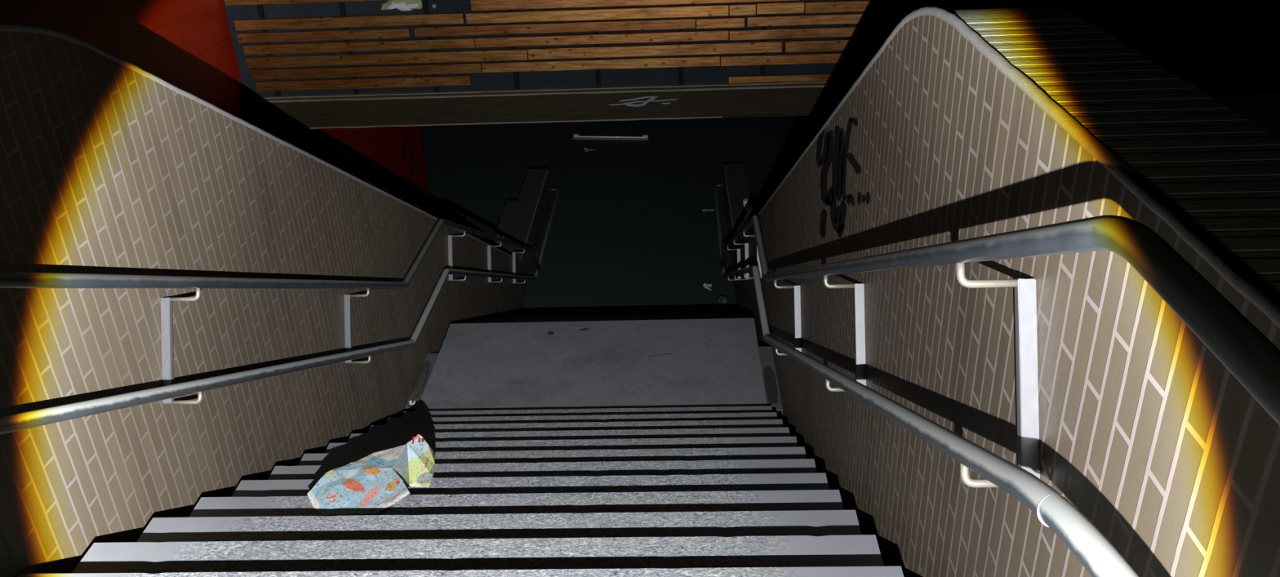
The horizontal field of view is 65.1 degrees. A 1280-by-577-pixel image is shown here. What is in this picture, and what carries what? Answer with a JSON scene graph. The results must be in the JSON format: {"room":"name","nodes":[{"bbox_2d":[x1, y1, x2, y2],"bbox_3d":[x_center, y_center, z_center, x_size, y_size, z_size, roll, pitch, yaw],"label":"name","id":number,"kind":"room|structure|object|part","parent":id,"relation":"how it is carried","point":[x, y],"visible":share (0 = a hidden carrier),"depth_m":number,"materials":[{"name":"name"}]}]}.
{"room":"subway station stairwell","nodes":[
{"label":"subway station stairwell","id":0,"kind":"room"},
{"bbox_2d":[0,0,431,211],"bbox_3d":[-3.477,-1.185,8.986,0.202,5.392,10.850,-1,27,2],"label":"wall","id":1,"kind":"structure","parent":0,"point":[188,45],"depth_m":7.87,"materials":[{"name":"paint"}]},
{"bbox_2d":[0,31,551,576],"bbox_3d":[-1.818,-0.086,7.055,0.430,5.097,14.900,-1,27,2],"label":"wall","id":2,"kind":"structure","parent":0,"point":[106,168],"depth_m":3.73,"materials":[{"name":"brick"}]},
{"bbox_2d":[0,22,548,261],"bbox_3d":[-1.619,-0.325,6.924,0.025,4.584,14.900,-1,27,2],"label":"trim","id":3,"kind":"structure","parent":2,"relation":"attached to","point":[3,26],"depth_m":3.90,"materials":[{"name":"grey metal"}]},
{"bbox_2d":[0,188,559,434],"bbox_3d":[-1.528,-0.256,7.038,0.157,4.954,14.642,-1,27,2],"label":"handrail","id":4,"kind":"object","parent":2,"relation":"attached to","point":[168,391],"visible":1,"depth_m":3.65,"materials":[{"name":"metal"}]},
{"bbox_3d":[-1.653,0.021,3.646,0.113,0.048,0.034,-1,27,2],"label":"arm","id":5,"kind":"part","parent":4,"relation":"part of","materials":[{"name":"metal"}]},
{"bbox_3d":[-1.645,0.395,3.646,0.113,0.048,0.034,-1,27,2],"label":"arm","id":6,"kind":"part","parent":4,"relation":"part of","materials":[{"name":"metal"}]},
{"bbox_3d":[-1.507,0.316,5.886,0.043,4.912,12.072,-1,27,2],"label":"rail","id":7,"kind":"part","parent":4,"relation":"part of","materials":[{"name":"metal"}]},
{"bbox_3d":[-1.500,0.475,5.984,0.045,4.625,12.100,-1,27,2],"label":"rail","id":8,"kind":"part","parent":4,"relation":"part of","materials":[{"name":"metal"}]},
{"bbox_3d":[-1.572,0.021,5.628,0.113,0.048,0.034,-1,27,2],"label":"arm","id":9,"kind":"part","parent":4,"relation":"part of","materials":[{"name":"metal"}]},
{"bbox_3d":[-1.564,0.395,5.628,0.113,0.048,0.034,-1,27,2],"label":"arm","id":10,"kind":"part","parent":4,"relation":"part of","materials":[{"name":"metal"}]},
{"bbox_3d":[-1.478,-0.447,8.178,0.113,0.048,0.034,-1,27,2],"label":"arm","id":11,"kind":"part","parent":4,"relation":"part of","materials":[{"name":"metal"}]},
{"bbox_3d":[-1.470,-0.087,8.175,0.113,0.048,0.034,-1,27,2],"label":"arm","id":12,"kind":"part","parent":4,"relation":"part of","materials":[{"name":"metal"}]},
{"bbox_3d":[-1.410,-0.434,9.839,0.113,0.048,0.034,-1,27,2],"label":"arm","id":13,"kind":"part","parent":4,"relation":"part of","materials":[{"name":"metal"}]},
{"bbox_3d":[-1.403,-0.084,9.836,0.113,0.048,0.034,-1,27,2],"label":"arm","id":14,"kind":"part","parent":4,"relation":"part of","materials":[{"name":"metal"}]},
{"bbox_3d":[-1.276,-0.866,13.533,0.156,0.043,2.542,-1,27,2],"label":"rail","id":15,"kind":"part","parent":4,"relation":"part of","materials":[{"name":"metal"}]},
{"bbox_2d":[404,353,438,411],"bbox_3d":[-1.532,0.739,7.165,0.097,0.220,0.710,-1,27,2],"label":"trim","id":16,"kind":"structure","parent":2,"relation":"attached to","point":[431,358],"depth_m":7.06,"materials":[{"name":"concrete"}]},
{"bbox_2d":[411,361,429,404],"bbox_3d":[-1.537,0.654,7.021,0.068,0.063,0.530,-1,27,2],"label":"plastic wrapper","id":17,"kind":"object","parent":16,"relation":"on","point":[421,379],"visible":1,"depth_m":6.99,"materials":[{"name":"grey plastic"}]},
{"bbox_2d":[415,318,767,411],"bbox_3d":[-0.301,0.951,7.277,2.342,0.850,1.419,-1,27,2],"label":"floor","id":18,"kind":"structure","parent":0,"point":[712,362],"depth_m":7.12,"materials":[{"name":"concrete"}]},
{"bbox_2d":[420,115,830,315],"bbox_3d":[0.080,-3.141,18.667,18.000,0.300,15.980,-1,27,2],"label":"floor","id":19,"kind":"structure","parent":0,"point":[630,231],"depth_m":15.15,"materials":[{"name":"concrete"}]},
{"bbox_2d":[572,133,648,140],"bbox_3d":[-0.507,-2.609,17.285,1.327,0.070,0.095,2,28,8],"label":"lamp","id":20,"kind":"object","parent":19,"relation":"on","point":[576,136],"visible":1,"depth_m":17.24,"materials":[{"name":"metal"}]},
{"bbox_2d":[572,136,648,140],"bbox_3d":[-0.507,-2.588,17.293,1.327,0.025,0.090,2,28,8],"label":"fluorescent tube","id":21,"kind":"object","parent":20,"relation":"on","point":[622,138],"depth_m":17.24,"materials":[{"name":"glass"}]},
{"bbox_2d":[702,283,711,290],"bbox_3d":[0.825,-0.017,12.242,0.115,0.012,0.200,-1,27,2],"label":"paper scrap","id":22,"kind":"object","parent":19,"relation":"on","point":[704,285],"visible":1,"depth_m":12.27,"materials":[{"name":"white paper"}]},
{"bbox_2d":[716,295,727,304],"bbox_3d":[0.943,0.132,11.503,0.114,0.101,0.103,9,30,21],"label":"crumpled paper","id":23,"kind":"object","parent":19,"relation":"on","point":[722,300],"visible":1,"depth_m":11.47,"materials":[{"name":"grey paper"}]},
{"bbox_2d":[724,5,1279,576],"bbox_3d":[1.079,-0.144,6.937,0.292,5.097,14.900,-1,27,2],"label":"wall","id":24,"kind":"structure","parent":0,"point":[1144,430],"depth_m":2.02,"materials":[{"name":"tile"}]},
{"bbox_2d":[742,199,751,210],"bbox_3d":[1.374,-1.075,12.927,0.100,0.134,0.100,-1,27,2],"label":"paper cup","id":25,"kind":"object","parent":24,"relation":"on","point":[746,202],"visible":1,"depth_m":12.90,"materials":[{"name":"white paper"}]},
{"bbox_2d":[758,346,782,421],"bbox_3d":[0.904,0.713,7.000,0.097,0.238,0.812,-1,27,2],"label":"trim","id":26,"kind":"structure","parent":24,"relation":"attached to","point":[766,357],"depth_m":7.05,"materials":[{"name":"concrete"}]},
{"bbox_2d":[763,365,777,404],"bbox_3d":[0.893,0.655,6.853,0.081,0.001,0.478,-1,27,2],"label":"damp stain","id":27,"kind":"object","parent":26,"relation":"on","point":[770,380],"visible":1,"depth_m":6.84,"materials":[{"name":"liquid"}]},
{"bbox_2d":[713,184,1279,576],"bbox_3d":[0.851,-0.304,6.941,0.159,4.954,14.642,-1,27,2],"label":"handrail","id":28,"kind":"object","parent":24,"relation":"attached to","point":[1248,354],"visible":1,"depth_m":1.51,"materials":[{"name":"metal"}]},
{"bbox_3d":[1.104,-0.914,13.436,0.156,0.043,2.542,-1,27,2],"label":"rail","id":29,"kind":"part","parent":28,"relation":"part of","materials":[{"name":"metal"}]},
{"bbox_3d":[0.951,-0.443,9.617,0.113,0.048,0.034,-1,27,2],"label":"arm","id":30,"kind":"part","parent":28,"relation":"part of","materials":[{"name":"metal"}]},
{"bbox_3d":[0.958,-0.105,9.616,0.113,0.048,0.034,-1,27,2],"label":"arm","id":31,"kind":"part","parent":28,"relation":"part of","materials":[{"name":"metal"}]},
{"bbox_3d":[0.897,-0.102,8.118,0.113,0.048,0.034,-1,27,2],"label":"arm","id":32,"kind":"part","parent":28,"relation":"part of","materials":[{"name":"metal"}]},
{"bbox_3d":[0.890,-0.444,8.119,0.113,0.048,0.034,-1,27,2],"label":"arm","id":33,"kind":"part","parent":28,"relation":"part of","materials":[{"name":"metal"}]},
{"bbox_3d":[0.799,0.342,5.509,0.113,0.048,0.034,-1,27,2],"label":"arm","id":34,"kind":"part","parent":28,"relation":"part of","materials":[{"name":"metal"}]},
{"bbox_3d":[0.792,-0.026,5.510,0.113,0.048,0.034,-1,27,2],"label":"arm","id":35,"kind":"part","parent":28,"relation":"part of","materials":[{"name":"metal"}]},
{"bbox_3d":[0.721,0.343,3.595,0.113,0.048,0.034,-1,27,2],"label":"arm","id":36,"kind":"part","parent":28,"relation":"part of","materials":[{"name":"metal"}]},
{"bbox_3d":[0.714,-0.027,3.595,0.113,0.048,0.034,-1,27,2],"label":"arm","id":37,"kind":"part","parent":28,"relation":"part of","materials":[{"name":"metal"}]},
{"bbox_3d":[0.768,0.442,5.898,0.045,4.595,12.100,-1,27,2],"label":"rail","id":38,"kind":"part","parent":28,"relation":"part of","materials":[{"name":"metal"}]},
{"bbox_3d":[0.651,0.342,1.860,0.113,0.048,0.034,-1,27,2],"label":"arm","id":39,"kind":"part","parent":28,"relation":"part of","materials":[{"name":"metal"}]},
{"bbox_3d":[0.643,-0.028,1.861,0.113,0.048,0.034,-1,27,2],"label":"arm","id":40,"kind":"part","parent":28,"relation":"part of","materials":[{"name":"metal"}]},
{"bbox_3d":[0.761,0.271,5.793,0.043,4.912,12.072,-1,27,2],"label":"rail","id":41,"kind":"part","parent":28,"relation":"part of","materials":[{"name":"metal"}]},
{"bbox_2d":[723,6,1279,328],"bbox_3d":[0.931,-0.377,6.821,0.025,4.584,14.902,-1,27,2],"label":"trim","id":42,"kind":"structure","parent":24,"relation":"attached to","point":[1262,296],"depth_m":1.50,"materials":[{"name":"grey metal"}]},
{"bbox_2d":[1114,0,1279,94],"bbox_3d":[-0.087,-6.335,16.158,18.000,1.697,17.497,-1,27,2],"label":"ceiling","id":43,"kind":"structure","parent":0,"point":[1215,46],"depth_m":8.36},
{"bbox_2d":[223,0,1121,129],"bbox_3d":[0.226,-2.249,8.252,7.298,1.700,0.272,-1,27,2],"label":"cladding","id":44,"kind":"object","parent":43,"relation":"attached to","point":[306,64],"visible":0.72,"depth_m":8.36,"materials":[{"name":"brown wood"}]},
{"bbox_3d":[-0.270,1.885,7.592,2.540,5.408,8.320,-1,27,2],"label":"floor","id":45,"kind":"structure","parent":0,"visible":0},
{"bbox_2d":[17,566,903,576],"bbox_3d":[-0.484,1.141,2.692,2.342,0.750,0.300,-1,27,2],"label":"stair step","id":46,"kind":"structure","parent":45,"relation":"on","point":[817,571],"depth_m":2.62,"materials":[{"name":"concrete"}]},
{"bbox_2d":[71,534,884,573],"bbox_3d":[-0.470,1.143,3.031,2.342,0.750,0.300,-1,27,2],"label":"stair step","id":47,"kind":"structure","parent":45,"relation":"on","point":[853,550],"depth_m":2.92,"materials":[{"name":"concrete"}]},
{"bbox_2d":[136,510,861,542],"bbox_3d":[-0.456,1.145,3.370,2.342,0.750,0.300,-1,27,2],"label":"stair step","id":48,"kind":"structure","parent":45,"relation":"on","point":[801,522],"depth_m":3.27,"materials":[{"name":"concrete"}]},
{"bbox_2d":[188,489,844,517],"bbox_3d":[-0.443,1.147,3.708,2.342,0.750,0.300,-1,27,2],"label":"stair step","id":49,"kind":"structure","parent":45,"relation":"on","point":[803,500],"depth_m":3.61,"materials":[{"name":"concrete"}]},
{"bbox_2d":[306,434,435,515],"bbox_3d":[-0.949,0.758,3.770,0.538,0.173,0.306,-23,34,-34],"label":"crumpled paper","id":50,"kind":"object","parent":49,"relation":"on","point":[371,484],"visible":1,"depth_m":3.71,"materials":[{"name":"multicoloured paper"}]},
{"bbox_2d":[231,472,829,497],"bbox_3d":[-0.429,1.149,4.047,2.342,0.750,0.300,-1,27,2],"label":"stair step","id":51,"kind":"structure","parent":45,"relation":"on","point":[759,482],"depth_m":3.95,"materials":[{"name":"concrete"}]},
{"bbox_2d":[267,458,817,479],"bbox_3d":[-0.415,1.151,4.386,2.342,0.750,0.300,-1,27,2],"label":"stair step","id":52,"kind":"structure","parent":45,"relation":"on","point":[793,465],"depth_m":4.29,"materials":[{"name":"concrete"}]},
{"bbox_2d":[297,446,806,466],"bbox_3d":[-0.401,1.153,4.725,2.342,0.750,0.300,-1,27,2],"label":"stair step","id":53,"kind":"structure","parent":45,"relation":"on","point":[741,453],"depth_m":4.63,"materials":[{"name":"concrete"}]},
{"bbox_2d":[324,436,797,453],"bbox_3d":[-0.387,1.155,5.064,2.342,0.750,0.300,-1,27,2],"label":"stair step","id":54,"kind":"structure","parent":45,"relation":"on","point":[752,442],"depth_m":4.97,"materials":[{"name":"concrete"}]},
{"bbox_2d":[347,427,790,442],"bbox_3d":[-0.373,1.157,5.402,2.342,0.750,0.300,-1,27,2],"label":"stair step","id":55,"kind":"structure","parent":45,"relation":"on","point":[736,432],"depth_m":5.32,"materials":[{"name":"concrete"}]},
{"bbox_2d":[367,419,783,433],"bbox_3d":[-0.360,1.159,5.741,2.342,0.750,0.300,-1,27,2],"label":"stair step","id":56,"kind":"structure","parent":45,"relation":"on","point":[419,428],"depth_m":5.66,"materials":[{"name":"concrete"}]},
{"bbox_2d":[385,412,777,425],"bbox_3d":[-0.346,1.161,6.080,2.342,0.750,0.300,-1,27,2],"label":"stair step","id":57,"kind":"structure","parent":45,"relation":"on","point":[757,415],"depth_m":6.00,"materials":[{"name":"concrete"}]},
{"bbox_2d":[401,405,772,417],"bbox_3d":[-0.332,1.163,6.419,2.342,0.750,0.300,-1,27,2],"label":"stair step","id":58,"kind":"structure","parent":45,"relation":"on","point":[765,408],"depth_m":6.34,"materials":[{"name":"concrete"}]},
{"bbox_2d":[459,317,751,323],"bbox_3d":[-0.274,0.651,8.089,2.342,0.750,0.300,-1,27,2],"label":"stair step","id":59,"kind":"structure","parent":45,"relation":"on","point":[713,317],"depth_m":8.04,"materials":[{"name":"concrete"}]},
{"bbox_2d":[468,315,748,322],"bbox_3d":[-0.260,0.653,8.428,2.342,0.750,0.300,-1,27,2],"label":"stair step","id":60,"kind":"structure","parent":45,"relation":"on","point":[748,316],"depth_m":8.38,"materials":[{"name":"concrete"}]},
{"bbox_2d":[476,315,746,321],"bbox_3d":[-0.247,0.654,8.766,2.342,0.750,0.300,-1,27,2],"label":"stair step","id":61,"kind":"structure","parent":45,"relation":"on","point":[743,315],"depth_m":8.71,"materials":[{"name":"stone"}]},
{"bbox_2d":[484,314,742,319],"bbox_3d":[-0.233,0.656,9.105,2.342,0.750,0.300,-1,27,2],"label":"stair step","id":62,"kind":"structure","parent":45,"relation":"on","point":[741,314],"depth_m":9.05,"materials":[{"name":"concrete"}]},
{"bbox_2d":[491,314,741,319],"bbox_3d":[-0.219,0.658,9.444,2.342,0.750,0.300,-1,27,2],"label":"stair step","id":63,"kind":"structure","parent":45,"relation":"on","point":[700,314],"depth_m":9.39,"materials":[{"name":"stone"}]},
{"bbox_2d":[497,313,738,318],"bbox_3d":[-0.205,0.660,9.783,2.342,0.750,0.300,-1,27,2],"label":"stair step","id":64,"kind":"structure","parent":45,"relation":"on","point":[708,313],"depth_m":9.73,"materials":[{"name":"concrete"}]},
{"bbox_2d":[503,312,737,317],"bbox_3d":[-0.191,0.662,10.121,2.342,0.750,0.300,-1,27,2],"label":"stair step","id":65,"kind":"structure","parent":45,"relation":"on","point":[712,313],"depth_m":10.07,"materials":[{"name":"concrete"}]},
{"bbox_2d":[520,311,721,315],"bbox_3d":[-0.164,0.666,10.799,2.342,0.750,0.300,-1,27,2],"label":"stair step","id":66,"kind":"structure","parent":45,"relation":"on","point":[691,312],"depth_m":10.75,"materials":[{"name":"concrete"}]},
{"bbox_2d":[510,311,735,316],"bbox_3d":[-0.177,0.664,10.460,2.342,0.750,0.300,-1,27,2],"label":"stair step","id":67,"kind":"structure","parent":45,"relation":"on","point":[722,312],"depth_m":10.41,"materials":[{"name":"concrete"}]},
{"bbox_2d":[524,310,730,315],"bbox_3d":[-0.136,0.670,11.476,2.342,0.750,0.300,-1,27,2],"label":"stair step","id":68,"kind":"structure","parent":45,"relation":"on","point":[719,310],"depth_m":11.42,"materials":[{"name":"concrete"}]},
{"bbox_2d":[533,311,732,315],"bbox_3d":[-0.150,0.668,11.138,2.342,0.750,0.300,-1,27,2],"label":"stair step","id":69,"kind":"structure","parent":45,"relation":"on","point":[704,311],"depth_m":11.08,"materials":[{"name":"concrete"}]}
]}

